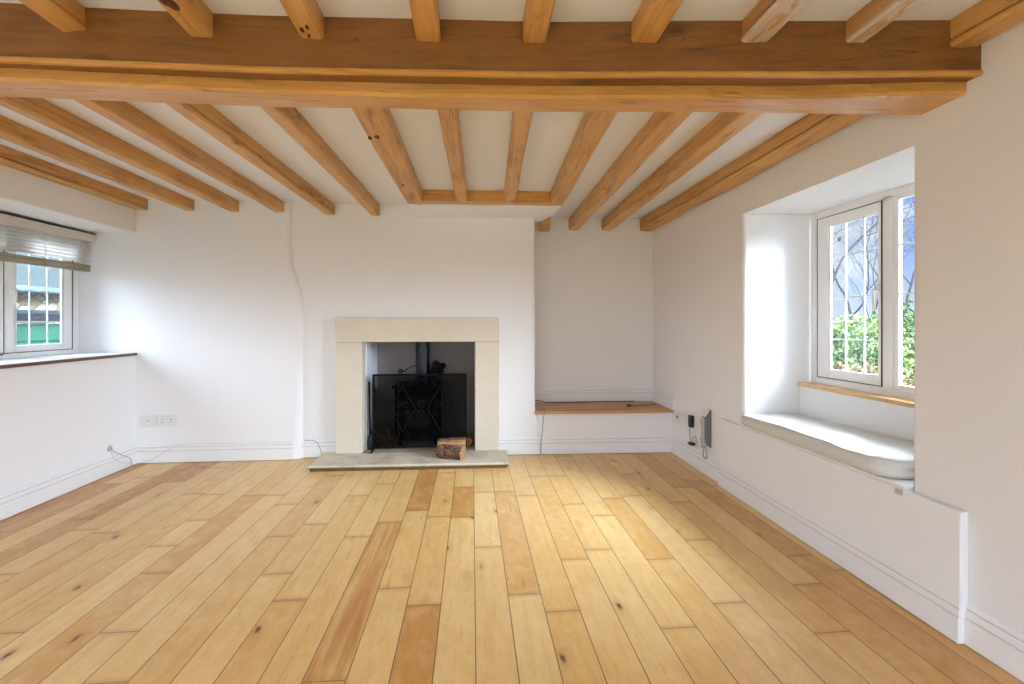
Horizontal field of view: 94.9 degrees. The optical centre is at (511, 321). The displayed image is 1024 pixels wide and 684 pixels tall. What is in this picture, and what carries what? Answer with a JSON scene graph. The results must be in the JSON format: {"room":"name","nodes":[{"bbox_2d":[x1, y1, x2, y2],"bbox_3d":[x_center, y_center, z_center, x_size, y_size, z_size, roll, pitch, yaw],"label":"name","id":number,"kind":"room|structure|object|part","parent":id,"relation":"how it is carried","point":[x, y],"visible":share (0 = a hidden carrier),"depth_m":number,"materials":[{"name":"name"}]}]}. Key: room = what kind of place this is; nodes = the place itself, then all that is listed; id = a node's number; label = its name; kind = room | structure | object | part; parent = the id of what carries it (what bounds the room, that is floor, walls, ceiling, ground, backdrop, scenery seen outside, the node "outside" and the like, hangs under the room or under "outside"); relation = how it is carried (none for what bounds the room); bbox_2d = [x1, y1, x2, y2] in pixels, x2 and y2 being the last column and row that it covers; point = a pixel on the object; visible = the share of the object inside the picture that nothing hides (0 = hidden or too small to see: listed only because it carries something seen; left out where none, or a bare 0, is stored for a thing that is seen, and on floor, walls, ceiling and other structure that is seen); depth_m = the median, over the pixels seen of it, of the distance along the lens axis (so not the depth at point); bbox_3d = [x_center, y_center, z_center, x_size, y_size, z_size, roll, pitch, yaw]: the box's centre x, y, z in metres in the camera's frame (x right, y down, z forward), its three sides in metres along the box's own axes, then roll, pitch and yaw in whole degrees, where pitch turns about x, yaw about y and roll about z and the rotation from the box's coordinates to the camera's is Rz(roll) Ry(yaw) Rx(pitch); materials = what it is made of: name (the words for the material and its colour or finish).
{"room":"traditional dwelling","nodes":[
{"label":"traditional dwelling","id":0,"kind":"room"},
{"bbox_2d":[0,164,135,494],"bbox_3d":[-2.894,0.040,0.559,0.452,2.120,6.205,0,0,-5],"label":"wall","id":1,"kind":"structure","parent":0,"point":[56,418],"depth_m":3.01,"materials":[{"name":"white paint"}]},
{"bbox_2d":[0,223,136,368],"bbox_3d":[-3.073,-0.216,2.774,0.457,0.952,1.750,0,0,-5],"label":"window","id":2,"kind":"structure","parent":1,"relation":"in","point":[12,355],"depth_m":3.20,"materials":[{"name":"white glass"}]},
{"bbox_3d":[-3.270,-0.187,3.082,0.044,0.146,0.022,0,0,-5],"label":"handle","id":3,"kind":"part","parent":2,"relation":"part of","materials":[{"name":"white metal"}]},
{"bbox_3d":[-3.283,-0.227,2.755,0.035,0.930,1.747,0,0,-5],"label":"frame","id":4,"kind":"part","parent":2,"relation":"part of","materials":[{"name":"white wood"}]},
{"bbox_2d":[0,212,95,271],"bbox_3d":[-3.180,-0.530,2.789,0.069,0.297,1.697,0,0,-5],"label":"blind","id":5,"kind":"object","parent":2,"relation":"attached to","point":[14,238],"visible":1,"depth_m":3.21,"materials":[{"name":"white"}]},
{"bbox_3d":[-3.180,-0.409,2.779,0.050,0.050,1.638,0,0,-5],"label":"rail","id":6,"kind":"part","parent":5,"relation":"part of","materials":[{"name":"beige wood"}]},
{"bbox_2d":[0,445,136,520],"bbox_3d":[-2.659,1.028,0.577,0.019,0.136,6.200,0,0,-5],"label":"baseboard","id":7,"kind":"structure","parent":1,"relation":"attached to","point":[13,502],"depth_m":2.98,"materials":[{"name":"white paint"}]},
{"bbox_2d":[107,445,132,465],"bbox_3d":[-2.895,0.994,3.479,0.020,0.206,0.211,0,0,5],"label":"cable","id":8,"kind":"object","parent":1,"relation":"attached to","point":[109,448],"visible":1,"depth_m":3.41,"materials":[{"name":"grey plastic"}]},
{"bbox_2d":[79,199,537,458],"bbox_3d":[-1.599,0.050,4.044,3.624,2.100,0.570,0,0,-5],"label":"wall","id":9,"kind":"structure","parent":0,"point":[208,299],"depth_m":3.75,"materials":[{"name":"white paint"}]},
{"bbox_2d":[140,415,155,426],"bbox_3d":[-2.840,0.771,3.665,0.119,0.089,0.014,0,0,-5],"label":"socket","id":10,"kind":"object","parent":9,"relation":"attached to","point":[145,420],"visible":1,"depth_m":3.66,"materials":[{"name":"white plastic"}]},
{"bbox_2d":[157,415,176,425],"bbox_3d":[-2.700,0.771,3.677,0.140,0.089,0.014,0,0,-5],"label":"double socket","id":11,"kind":"object","parent":9,"relation":"attached to","point":[162,420],"visible":1,"depth_m":3.67,"materials":[{"name":"white plastic"}]},
{"bbox_2d":[135,442,290,464],"bbox_3d":[-2.334,1.028,3.701,1.143,0.142,0.038,0,0,-7],"label":"cable","id":12,"kind":"object","parent":9,"relation":"attached to","point":[259,442],"visible":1,"depth_m":3.71,"materials":[{"name":"white plastic"}]},
{"bbox_2d":[136,440,335,462],"bbox_3d":[-2.175,1.028,3.742,1.520,0.136,0.064,0,0,-5],"label":"baseboard","id":13,"kind":"structure","parent":9,"relation":"attached to","point":[245,451],"depth_m":3.71,"materials":[{"name":"white paint"}]},
{"bbox_2d":[336,318,498,453],"bbox_3d":[-0.765,0.509,3.881,1.310,1.091,0.136,0,0,-5],"label":"fireplace surround","id":14,"kind":"object","parent":9,"relation":"attached to","point":[352,334],"visible":0.95,"depth_m":3.81,"materials":[{"name":"beige stone"}]},
{"bbox_2d":[410,204,560,221],"bbox_3d":[-0.219,-0.916,3.768,1.142,0.108,0.553,0,0,-5],"label":"trim","id":15,"kind":"structure","parent":9,"relation":"attached to","point":[539,213],"depth_m":3.67,"materials":[{"name":"paint"}]},
{"bbox_2d":[499,437,538,454],"bbox_3d":[0.059,1.028,3.897,0.336,0.136,0.019,0,0,-3],"label":"trim","id":16,"kind":"structure","parent":9,"relation":"attached to","point":[528,445],"depth_m":3.89,"materials":[{"name":"white paint"}]},
{"bbox_2d":[365,342,474,448],"bbox_3d":[-0.783,0.440,4.189,0.950,1.320,0.520,0,0,-5],"label":"wall","id":17,"kind":"structure","parent":0,"point":[380,357],"depth_m":4.36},
{"bbox_2d":[0,0,980,218],"bbox_3d":[-0.639,-1.042,1.024,5.700,0.165,7.350,0,0,-5],"label":"ceiling","id":18,"kind":"structure","parent":0,"point":[485,135],"depth_m":2.38,"materials":[{"name":"paint"}]},
{"bbox_2d":[18,0,85,31],"bbox_3d":[-1.230,-0.967,-0.439,0.079,0.096,3.894,0,0,-5],"label":"joist","id":19,"kind":"object","parent":18,"relation":"attached to","point":[66,15],"visible":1,"depth_m":1.44,"materials":[{"name":"brown wood"}]},
{"bbox_2d":[0,144,147,209],"bbox_3d":[-2.827,-0.921,2.609,0.132,0.098,2.130,0,0,-4],"label":"joist","id":20,"kind":"object","parent":18,"relation":"attached to","point":[9,157],"visible":0.87,"depth_m":2.96,"materials":[{"name":"brown wood"}]},
{"bbox_2d":[0,115,194,210],"bbox_3d":[-2.446,-0.922,2.641,0.074,0.097,2.130,0,0,-5],"label":"joist","id":21,"kind":"object","parent":18,"relation":"attached to","point":[11,131],"visible":0.98,"depth_m":2.66,"materials":[{"name":"brown wood"}]},
{"bbox_2d":[0,97,238,211],"bbox_3d":[-2.106,-0.921,2.670,0.074,0.098,2.130,0,0,-5],"label":"joist","id":22,"kind":"object","parent":18,"relation":"attached to","point":[42,111],"visible":0.93,"depth_m":2.40,"materials":[{"name":"brown wood"}]},
{"bbox_2d":[75,100,283,212],"bbox_3d":[-1.769,-0.921,2.699,0.073,0.098,2.130,0,0,-5],"label":"joist","id":23,"kind":"object","parent":18,"relation":"attached to","point":[122,113],"visible":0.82,"depth_m":2.42,"materials":[{"name":"brown wood"}]},
{"bbox_2d":[157,0,212,36],"bbox_3d":[-0.843,-0.969,-0.408,0.078,0.092,3.890,0,0,-5],"label":"joist","id":24,"kind":"object","parent":18,"relation":"attached to","point":[194,16],"visible":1,"depth_m":1.45,"materials":[{"name":"brown wood"}]},
{"bbox_2d":[165,103,334,214],"bbox_3d":[-1.413,-0.920,2.748,0.084,0.097,2.168,0,0,-4],"label":"joist","id":25,"kind":"object","parent":18,"relation":"attached to","point":[206,117],"visible":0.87,"depth_m":2.44,"materials":[{"name":"brown wood"}]},
{"bbox_2d":[279,0,324,38],"bbox_3d":[-0.479,-0.970,-0.381,0.083,0.090,3.882,0,0,-5],"label":"joist","id":26,"kind":"object","parent":18,"relation":"attached to","point":[307,17],"visible":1,"depth_m":1.45,"materials":[{"name":"brown wood"}]},
{"bbox_2d":[260,106,379,215],"bbox_3d":[-1.048,-0.919,2.773,0.076,0.098,2.156,0,0,-4],"label":"joist","id":27,"kind":"object","parent":18,"relation":"attached to","point":[290,119],"visible":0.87,"depth_m":2.47,"materials":[{"name":"brown wood"}]},
{"bbox_2d":[352,108,422,203],"bbox_3d":[-0.651,-0.920,2.602,0.129,0.100,1.775,0,0,-4],"label":"joist","id":28,"kind":"object","parent":18,"relation":"attached to","point":[379,125],"visible":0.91,"depth_m":2.40,"materials":[{"name":"brown wood"}]},
{"bbox_2d":[409,0,440,41],"bbox_3d":[-0.105,-0.971,-0.359,0.086,0.089,3.862,0,0,-5],"label":"joist","id":29,"kind":"object","parent":18,"relation":"attached to","point":[425,13],"visible":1,"depth_m":1.45,"materials":[{"name":"brown wood"}]},
{"bbox_2d":[438,110,466,201],"bbox_3d":[-0.312,-0.921,2.578,0.084,0.098,1.702,0,0,-4],"label":"joist","id":30,"kind":"object","parent":18,"relation":"attached to","point":[449,119],"visible":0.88,"depth_m":2.40,"materials":[{"name":"brown wood"}]},
{"bbox_2d":[415,189,555,205],"bbox_3d":[-0.190,-0.917,3.466,1.030,0.093,0.078,0,0,-3],"label":"beam","id":31,"kind":"structure","parent":18,"relation":"attached to","point":[474,197],"depth_m":3.43,"materials":[{"name":"brown wood"}]},
{"bbox_2d":[0,3,982,114],"bbox_3d":[-0.596,-0.897,1.597,4.332,0.235,0.256,0,0,-2],"label":"beam","id":32,"kind":"structure","parent":18,"relation":"attached to","point":[908,67],"depth_m":1.57,"materials":[{"name":"brown wood"}]},
{"bbox_2d":[504,111,532,202],"bbox_3d":[0.021,-0.921,2.600,0.083,0.097,1.716,0,0,-3],"label":"joist","id":33,"kind":"object","parent":18,"relation":"attached to","point":[521,121],"visible":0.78,"depth_m":2.42,"materials":[{"name":"brown wood"}]},
{"bbox_2d":[522,0,555,42],"bbox_3d":[0.228,-0.971,-0.340,0.085,0.088,3.844,0,0,-5],"label":"joist","id":34,"kind":"object","parent":18,"relation":"attached to","point":[537,16],"visible":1,"depth_m":1.46,"materials":[{"name":"brown wood"}]},
{"bbox_2d":[539,217,549,231],"bbox_3d":[0.290,-0.903,4.192,0.102,0.152,0.267,0,0,3],"label":"stub","id":35,"kind":"object","parent":18,"relation":"attached to","point":[544,226],"visible":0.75,"depth_m":4.11,"materials":[{"name":"brown wood"}]},
{"bbox_2d":[550,112,617,205],"bbox_3d":[0.365,-0.922,2.654,0.109,0.096,1.815,0,0,-2],"label":"joist","id":36,"kind":"object","parent":18,"relation":"attached to","point":[593,126],"visible":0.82,"depth_m":2.44,"materials":[{"name":"brown wood"}]},
{"bbox_2d":[569,112,691,229],"bbox_3d":[0.646,-0.906,3.044,0.099,0.098,2.593,0,-1,-3],"label":"joist","id":37,"kind":"object","parent":18,"relation":"attached to","point":[660,125],"visible":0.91,"depth_m":2.57,"materials":[{"name":"brown wood"}]},
{"bbox_2d":[631,0,682,42],"bbox_3d":[0.586,-0.971,-0.326,0.092,0.088,3.811,0,0,-4],"label":"joist","id":38,"kind":"object","parent":18,"relation":"attached to","point":[652,17],"visible":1,"depth_m":1.47,"materials":[{"name":"brown wood"}]},
{"bbox_2d":[602,112,762,230],"bbox_3d":[0.951,-0.906,3.061,0.100,0.098,2.611,0,-1,-3],"label":"joist","id":39,"kind":"object","parent":18,"relation":"attached to","point":[725,125],"visible":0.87,"depth_m":2.59,"materials":[{"name":"brown wood"}]},
{"bbox_2d":[640,113,867,230],"bbox_3d":[1.357,-0.908,3.083,0.131,0.098,2.635,0,-1,-4],"label":"joist","id":40,"kind":"object","parent":18,"relation":"attached to","point":[811,128],"visible":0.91,"depth_m":2.62,"materials":[{"name":"brown wood"}]},
{"bbox_2d":[741,0,808,42],"bbox_3d":[0.942,-0.970,-0.312,0.100,0.090,3.779,0,0,-4],"label":"joist","id":41,"kind":"object","parent":18,"relation":"attached to","point":[766,18],"visible":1,"depth_m":1.47,"materials":[{"name":"brown wood"}]},
{"bbox_2d":[846,0,921,42],"bbox_3d":[1.291,-0.970,-0.297,0.076,0.090,3.750,0,0,-4],"label":"joist","id":42,"kind":"object","parent":18,"relation":"attached to","point":[875,15],"visible":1,"depth_m":1.47,"materials":[{"name":"brown wood"}]},
{"bbox_2d":[950,0,1023,47],"bbox_3d":[1.667,-0.962,-0.282,0.111,0.105,3.715,0,0,-5],"label":"joist","id":43,"kind":"object","parent":18,"relation":"attached to","point":[985,20],"visible":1,"depth_m":1.47,"materials":[{"name":"brown wood"}]},
{"bbox_2d":[0,452,1023,683],"bbox_3d":[-0.583,1.100,0.747,5.830,0.001,10.338,0,0,-5],"label":"floor","id":44,"kind":"structure","parent":0,"point":[592,568],"depth_m":1.96,"materials":[{"name":"beige wood"}]},
{"bbox_2d":[307,435,508,471],"bbox_3d":[-0.791,1.078,3.917,1.488,0.044,0.900,0,0,-5],"label":"hearth slab","id":45,"kind":"object","parent":44,"relation":"on","point":[387,458],"visible":0.79,"depth_m":3.61,"materials":[{"name":"stone"}]},
{"bbox_2d":[367,382,371,449],"bbox_3d":[-1.173,0.777,3.905,0.064,0.555,0.064,0,0,-5],"label":"brush","id":46,"kind":"object","parent":45,"relation":"on","point":[369,439],"visible":0.75,"depth_m":3.91,"materials":[{"name":"black metal"}]},
{"bbox_3d":[-1.187,0.720,3.921,0.016,0.441,0.034,0,0,-41],"label":"handle","id":47,"kind":"part","parent":46,"relation":"part of","materials":[{"name":"black metal"}]},
{"bbox_2d":[375,427,390,446],"bbox_3d":[-1.109,0.982,4.012,0.139,0.162,0.151,0,0,-9],"label":"log","id":48,"kind":"object","parent":45,"relation":"on","point":[382,435],"visible":0.83,"depth_m":3.96,"materials":[{"name":"brown wood"}]},
{"bbox_2d":[392,342,443,444],"bbox_3d":[-0.818,0.423,4.132,0.416,1.266,0.367,0,0,-5],"label":"wood stove","id":49,"kind":"object","parent":45,"relation":"on","point":[421,391],"visible":0.8,"depth_m":4.00,"materials":[{"name":"black metal"}]},
{"bbox_3d":[-0.807,0.770,4.000,0.240,0.290,0.008,0,0,-5],"label":"door glass","id":50,"kind":"part","parent":49,"relation":"part of","materials":[{"name":"black glass"}]},
{"bbox_3d":[-0.807,0.767,3.997,0.320,0.345,0.018,0,0,-5],"label":"door","id":51,"kind":"part","parent":49,"relation":"part of","materials":[{"name":"black metal"}]},
{"bbox_3d":[-0.820,0.552,4.150,0.416,0.025,0.330,0,0,-5],"label":"plate","id":52,"kind":"part","parent":49,"relation":"part of","materials":[{"name":"black metal"}]},
{"bbox_2d":[429,360,445,383],"bbox_3d":[-0.648,0.436,4.107,0.146,0.208,0.085,0,0,-5],"label":"fan","id":53,"kind":"object","parent":49,"relation":"on","point":[437,367],"visible":0.88,"depth_m":4.08,"materials":[{"name":"black metal"}]},
{"bbox_3d":[-0.675,0.417,4.077,0.067,0.062,0.026,0,0,-5],"label":"blade","id":54,"kind":"part","parent":53,"relation":"part of","materials":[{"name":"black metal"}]},
{"bbox_3d":[-0.658,0.365,4.078,0.062,0.067,0.026,0,0,-5],"label":"blade","id":55,"kind":"part","parent":53,"relation":"part of","materials":[{"name":"black metal"}]},
{"bbox_3d":[-0.623,0.434,4.081,0.062,0.067,0.026,0,0,-5],"label":"blade","id":56,"kind":"part","parent":53,"relation":"part of","materials":[{"name":"black metal"}]},
{"bbox_3d":[-0.606,0.383,4.082,0.067,0.062,0.026,0,0,-5],"label":"blade","id":57,"kind":"part","parent":53,"relation":"part of","materials":[{"name":"black metal"}]},
{"bbox_2d":[370,373,466,453],"bbox_3d":[-0.757,0.742,3.840,0.769,0.629,0.104,0,0,-5],"label":"fire screen","id":58,"kind":"object","parent":45,"relation":"on","point":[465,374],"visible":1,"depth_m":3.88,"materials":[{"name":"black metal"}]},
{"bbox_2d":[436,444,465,459],"bbox_3d":[-0.476,1.010,3.644,0.214,0.108,0.112,0,0,19],"label":"log","id":59,"kind":"object","parent":45,"relation":"on","point":[444,451],"visible":0.99,"depth_m":3.61,"materials":[{"name":"brown wood"}]},
{"bbox_2d":[437,437,465,454],"bbox_3d":[-0.479,0.993,3.740,0.224,0.152,0.150,0,0,-4],"label":"log","id":60,"kind":"object","parent":45,"relation":"on","point":[456,441],"visible":0.45,"depth_m":3.70,"materials":[{"name":"brown wood"}]},
{"bbox_2d":[464,434,473,446],"bbox_3d":[-0.365,1.022,4.044,0.113,0.084,0.169,0,0,15],"label":"log","id":61,"kind":"object","parent":45,"relation":"on","point":[470,437],"visible":0.48,"depth_m":3.97,"materials":[{"name":"brown wood"}]},
{"bbox_2d":[535,401,673,453],"bbox_3d":[0.756,0.918,4.116,1.172,0.364,0.462,0,0,-5],"label":"bench","id":62,"kind":"object","parent":44,"relation":"on","point":[570,427],"visible":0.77,"depth_m":3.94,"materials":[{"name":"white paint"}]},
{"bbox_2d":[538,409,544,442],"bbox_3d":[0.237,0.912,3.907,0.022,0.368,0.117,0,0,-28],"label":"cable","id":63,"kind":"object","parent":62,"relation":"hanging from","point":[538,409],"visible":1,"depth_m":3.89,"materials":[{"name":"white plastic"}]},
{"bbox_2d":[535,400,633,402],"bbox_3d":[0.648,0.714,4.296,0.979,0.045,0.068,0,0,-10],"label":"cable","id":64,"kind":"object","parent":62,"relation":"on","point":[535,400],"visible":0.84,"depth_m":4.32,"materials":[{"name":"plastic"}]},
{"bbox_3d":[0.796,1.028,3.935,1.123,0.136,0.019,0,0,-3],"label":"baseboard","id":65,"kind":"part","parent":62,"relation":"part of","materials":[{"name":"white paint"}]},
{"bbox_2d":[626,404,656,406],"bbox_3d":[1.140,0.725,4.132,0.318,0.021,0.025,0,0,-22],"label":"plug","id":66,"kind":"object","parent":62,"relation":"on","point":[627,405],"visible":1,"depth_m":4.11,"materials":[{"name":"black plastic"}]},
{"bbox_2d":[718,418,967,643],"bbox_3d":[1.655,0.868,2.400,0.409,0.464,1.569,0,0,-5],"label":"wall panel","id":67,"kind":"object","parent":44,"relation":"on","point":[909,546],"visible":0.89,"depth_m":1.99,"materials":[{"name":"white paint"}]},
{"bbox_2d":[740,412,913,478],"bbox_3d":[1.653,0.594,2.411,0.412,0.083,1.069,0,0,-5],"label":"seat cushion","id":68,"kind":"object","parent":67,"relation":"on","point":[868,451],"visible":0.84,"depth_m":2.24,"materials":[{"name":"grey fabric"}]},
{"bbox_2d":[535,217,652,388],"bbox_3d":[0.969,0.040,4.534,1.900,2.120,0.330,0,0,-5],"label":"wall","id":69,"kind":"structure","parent":0,"point":[594,286],"depth_m":4.35,"materials":[{"name":"white paint"}]},
{"bbox_2d":[535,388,674,409],"bbox_3d":[0.764,0.675,4.115,1.160,0.122,0.470,0,0,-5],"label":"baseboard","id":70,"kind":"structure","parent":69,"relation":"attached to","point":[663,398],"depth_m":4.33,"materials":[{"name":"white paint"}]},
{"bbox_2d":[653,21,1023,633],"bbox_3d":[1.818,0.040,1.384,0.478,2.120,7.050,0,0,-5],"label":"wall","id":71,"kind":"structure","parent":0,"point":[732,272],"depth_m":1.79,"materials":[{"name":"white paint"}]},
{"bbox_2d":[675,411,680,422],"bbox_3d":[1.361,0.781,3.862,0.012,0.087,0.085,0,0,-5],"label":"wall socket","id":72,"kind":"object","parent":71,"relation":"attached to","point":[677,414],"visible":1,"depth_m":3.86,"materials":[{"name":"white plastic"}]},
{"bbox_2d":[680,411,694,427],"bbox_3d":[1.375,0.764,3.689,0.014,0.088,0.248,0,0,-5],"label":"wall socket","id":73,"kind":"object","parent":71,"relation":"attached to","point":[683,416],"visible":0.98,"depth_m":3.73,"materials":[{"name":"white plastic"}]},
{"bbox_2d":[688,415,697,445],"bbox_3d":[1.369,0.829,3.563,0.032,0.234,0.152,0,0,-5],"label":"power adapter","id":74,"kind":"object","parent":73,"relation":"attached to","point":[690,417],"visible":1,"depth_m":3.56,"materials":[{"name":"black plastic"}]},
{"bbox_2d":[671,435,719,481],"bbox_3d":[1.382,1.028,3.575,0.019,0.136,0.810,0,0,-5],"label":"baseboard","id":75,"kind":"structure","parent":71,"relation":"attached to","point":[689,454],"depth_m":3.53,"materials":[{"name":"white paint"}]},
{"bbox_2d":[700,409,710,458],"bbox_3d":[1.375,0.801,3.389,0.064,0.352,0.143,0,0,-5],"label":"wall phone","id":76,"kind":"object","parent":71,"relation":"attached to","point":[705,420],"visible":1,"depth_m":3.33,"materials":[{"name":"grey plastic"}]},
{"bbox_3d":[1.378,0.923,3.357,0.021,0.110,0.077,0,0,7],"label":"coiled cord","id":77,"kind":"part","parent":76,"relation":"part of","materials":[{"name":"white plastic"}]},
{"bbox_2d":[797,182,913,407],"bbox_3d":[1.905,-0.140,2.398,0.122,1.079,1.145,0,0,-5],"label":"window","id":78,"kind":"structure","parent":71,"relation":"in","point":[887,387],"depth_m":2.53,"materials":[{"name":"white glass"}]},
{"bbox_3d":[1.905,-0.129,2.463,0.044,0.146,0.022,0,0,-5],"label":"handle","id":79,"kind":"part","parent":78,"relation":"part of","materials":[{"name":"white metal"}]},
{"bbox_2d":[964,603,1023,681],"bbox_3d":[1.710,1.028,-0.272,0.019,0.136,3.768,0,0,-5],"label":"trim","id":80,"kind":"structure","parent":71,"relation":"attached to","point":[998,642],"depth_m":1.51,"materials":[{"name":"white paint"}]},
{"label":"outside","id":81,"kind":"structure","parent":0,"visible":0},
{"bbox_3d":[-0.636,1.465,7.473,60.000,0.470,65.000,0,0,-5],"label":"ground","id":82,"kind":"structure","parent":81,"visible":0},
{"bbox_2d":[17,252,59,323],"bbox_3d":[-6.549,-0.010,5.943,1.890,2.480,5.400,0,0,-5],"label":"stone outbuilding","id":83,"kind":"structure","parent":82,"relation":"on","point":[38,274],"depth_m":5.88,"materials":[{"name":"grey stone"}]},
{"bbox_2d":[17,310,59,344],"bbox_3d":[-5.091,0.540,4.568,0.850,1.360,3.100,0,0,-5],"label":"storage box","id":84,"kind":"object","parent":82,"relation":"on","point":[38,332],"visible":0.03,"depth_m":4.68,"materials":[{"name":"plastic"}]},
{"bbox_3d":[-5.091,-0.067,4.568,0.850,0.145,3.100,0,0,-5],"label":"lid","id":85,"kind":"part","parent":84,"relation":"part of","materials":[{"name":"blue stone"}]},
{"bbox_2d":[832,324,873,372],"bbox_3d":[5.324,0.606,8.567,2.259,1.281,2.118,0,0,-5],"label":"shrub","id":86,"kind":"object","parent":82,"relation":"on","point":[837,355],"visible":0.09,"depth_m":8.01,"materials":[{"name":"green plant"}]},
{"bbox_2d":[832,310,913,373],"bbox_3d":[6.003,0.499,8.153,1.940,1.488,1.858,0,0,-5],"label":"shrub","id":87,"kind":"object","parent":82,"relation":"on","point":[872,332],"visible":0.34,"depth_m":7.80,"materials":[{"name":"green plant"}]},
{"bbox_2d":[832,199,913,357],"bbox_3d":[10.262,-1.923,14.864,5.837,6.309,4.664,0,0,10],"label":"bare tree","id":88,"kind":"object","parent":82,"relation":"on","point":[872,220],"visible":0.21,"depth_m":14.79,"materials":[{"name":"grey plant"}]},
{"bbox_2d":[832,358,913,386],"bbox_3d":[5.158,0.890,6.861,1.722,0.720,1.207,0,0,-5],"label":"shrub","id":89,"kind":"object","parent":82,"relation":"on","point":[873,370],"visible":0.16,"depth_m":6.80,"materials":[{"name":"green plant"}]},
{"bbox_2d":[832,196,913,285],"bbox_3d":[3.977,-0.595,6.315,4.112,3.695,2.794,0,0,-5],"label":"bare tree","id":90,"kind":"object","parent":82,"relation":"on","point":[876,223],"visible":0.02,"depth_m":6.43,"materials":[{"name":"grey plant"}]},
{"bbox_2d":[833,196,913,345],"bbox_3d":[11.450,-1.791,13.035,4.688,6.082,5.305,0,0,-30],"label":"bare tree","id":91,"kind":"object","parent":82,"relation":"on","point":[903,225],"visible":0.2,"depth_m":13.21,"materials":[{"name":"grey plant"}]},
{"bbox_2d":[839,300,913,371],"bbox_3d":[7.706,0.392,9.031,2.603,1.707,2.036,0,0,16],"label":"shrub","id":92,"kind":"object","parent":82,"relation":"on","point":[905,305],"visible":0.05,"depth_m":8.87,"materials":[{"name":"green plant"}]},
{"bbox_2d":[902,371,913,385],"bbox_3d":[5.527,0.943,6.587,1.234,0.612,1.160,0,0,36],"label":"shrub","id":93,"kind":"object","parent":82,"relation":"on","point":[911,379],"visible":0.06,"depth_m":6.42,"materials":[{"name":"green plant"}]}
]}

